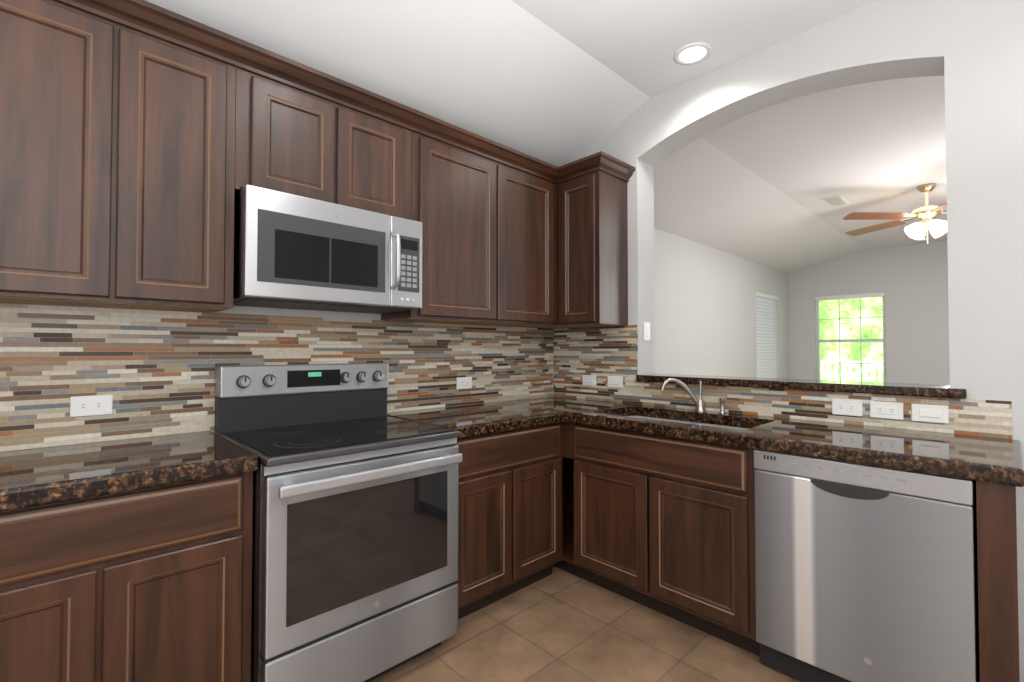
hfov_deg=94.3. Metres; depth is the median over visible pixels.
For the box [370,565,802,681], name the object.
floor
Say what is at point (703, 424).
sink basin
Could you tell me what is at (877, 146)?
ceiling
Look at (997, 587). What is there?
cabinet end panel
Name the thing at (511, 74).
ceiling
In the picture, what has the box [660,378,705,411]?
faucet
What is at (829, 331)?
trees
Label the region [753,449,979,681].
dishwasher
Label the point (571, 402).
countertop
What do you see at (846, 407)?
outlet
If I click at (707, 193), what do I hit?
ceiling
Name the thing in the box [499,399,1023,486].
countertop
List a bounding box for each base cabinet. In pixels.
[0,472,252,681]
[454,422,562,619]
[553,422,568,572]
[569,422,759,655]
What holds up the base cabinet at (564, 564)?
on the floor
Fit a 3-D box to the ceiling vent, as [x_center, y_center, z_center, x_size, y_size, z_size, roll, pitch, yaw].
[3.421,-1.476,5.021,0.380,0.014,0.170,1,-1,-43]
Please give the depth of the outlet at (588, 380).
3.22 m
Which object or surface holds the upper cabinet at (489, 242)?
attached to the wall at (290, 312)
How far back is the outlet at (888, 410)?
2.06 m
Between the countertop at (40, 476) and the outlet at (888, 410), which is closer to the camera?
the countertop at (40, 476)
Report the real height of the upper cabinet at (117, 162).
0.918 m
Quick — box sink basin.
[627,415,748,429]
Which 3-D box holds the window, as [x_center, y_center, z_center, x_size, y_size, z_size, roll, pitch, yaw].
[5.469,0.012,7.692,0.148,1.530,0.985,1,-1,-43]
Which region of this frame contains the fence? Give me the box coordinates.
[820,360,882,381]
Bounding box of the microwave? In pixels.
[233,185,421,313]
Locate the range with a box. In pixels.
[214,363,461,681]
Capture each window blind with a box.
[756,291,777,377]
[815,292,885,380]
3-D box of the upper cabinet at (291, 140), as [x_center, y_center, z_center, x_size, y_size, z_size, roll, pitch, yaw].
[-0.866,-0.801,2.161,0.763,0.463,0.322,1,-1,-43]
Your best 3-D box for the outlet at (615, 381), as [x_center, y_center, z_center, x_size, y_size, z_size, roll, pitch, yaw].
[0.668,0.265,3.075,0.009,0.072,0.115,1,-1,-43]
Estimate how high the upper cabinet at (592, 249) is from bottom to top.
0.918 m
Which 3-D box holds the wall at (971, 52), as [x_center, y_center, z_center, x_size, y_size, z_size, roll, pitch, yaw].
[1.822,-0.200,2.032,0.200,3.000,4.200,1,-1,-43]
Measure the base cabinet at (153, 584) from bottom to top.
0.869 m
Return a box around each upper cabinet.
[0,0,235,312]
[234,67,411,219]
[381,131,500,325]
[493,164,556,326]
[527,184,578,328]
[558,170,627,326]
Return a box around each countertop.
[0,431,257,511]
[387,402,574,438]
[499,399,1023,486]
[522,396,626,407]
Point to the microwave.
(291, 251)
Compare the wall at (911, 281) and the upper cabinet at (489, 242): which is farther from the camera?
the wall at (911, 281)
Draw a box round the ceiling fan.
[843,183,946,243]
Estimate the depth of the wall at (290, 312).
2.23 m
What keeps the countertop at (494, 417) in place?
on the base cabinet at (510, 536)
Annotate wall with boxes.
[3,306,550,451]
[553,0,1023,681]
[654,228,789,378]
[789,240,949,384]
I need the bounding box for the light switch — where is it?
[644,322,649,340]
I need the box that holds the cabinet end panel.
[976,481,1019,681]
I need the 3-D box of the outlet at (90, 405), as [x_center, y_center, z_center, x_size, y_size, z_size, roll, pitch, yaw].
[-1.526,0.235,1.724,0.115,0.072,0.008,1,-1,-43]
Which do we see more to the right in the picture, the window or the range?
the window
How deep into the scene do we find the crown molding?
1.97 m
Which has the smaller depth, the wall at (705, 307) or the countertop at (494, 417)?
the countertop at (494, 417)
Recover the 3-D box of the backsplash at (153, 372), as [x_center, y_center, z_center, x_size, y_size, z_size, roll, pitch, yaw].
[-1.029,0.132,2.208,3.667,0.494,0.007,1,-1,-43]
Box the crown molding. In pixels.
[54,0,634,183]
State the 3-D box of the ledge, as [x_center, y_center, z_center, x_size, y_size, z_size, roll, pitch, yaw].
[1.374,0.221,2.496,0.270,0.038,1.482,1,-1,-43]
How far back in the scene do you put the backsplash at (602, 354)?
2.58 m
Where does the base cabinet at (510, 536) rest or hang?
on the floor
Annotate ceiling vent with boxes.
[821,195,848,206]
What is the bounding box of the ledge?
[636,373,966,398]
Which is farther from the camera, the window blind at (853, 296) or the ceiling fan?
the window blind at (853, 296)
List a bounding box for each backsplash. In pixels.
[0,303,553,451]
[554,325,1011,438]
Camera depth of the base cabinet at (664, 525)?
2.17 m
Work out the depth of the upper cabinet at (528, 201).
2.87 m
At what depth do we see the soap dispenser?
2.52 m
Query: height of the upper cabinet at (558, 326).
0.915 m
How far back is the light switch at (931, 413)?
1.96 m
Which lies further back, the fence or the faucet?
the fence
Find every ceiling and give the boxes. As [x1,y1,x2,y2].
[145,0,649,166]
[511,0,946,249]
[654,137,864,272]
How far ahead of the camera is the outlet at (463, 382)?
2.89 m
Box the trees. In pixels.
[820,297,882,381]
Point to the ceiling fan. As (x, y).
(926, 214)
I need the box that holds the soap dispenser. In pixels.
[718,398,725,413]
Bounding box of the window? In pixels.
[816,297,885,381]
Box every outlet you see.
[70,395,112,416]
[456,377,471,388]
[582,375,595,385]
[608,376,622,387]
[832,399,861,415]
[870,401,903,419]
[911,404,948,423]

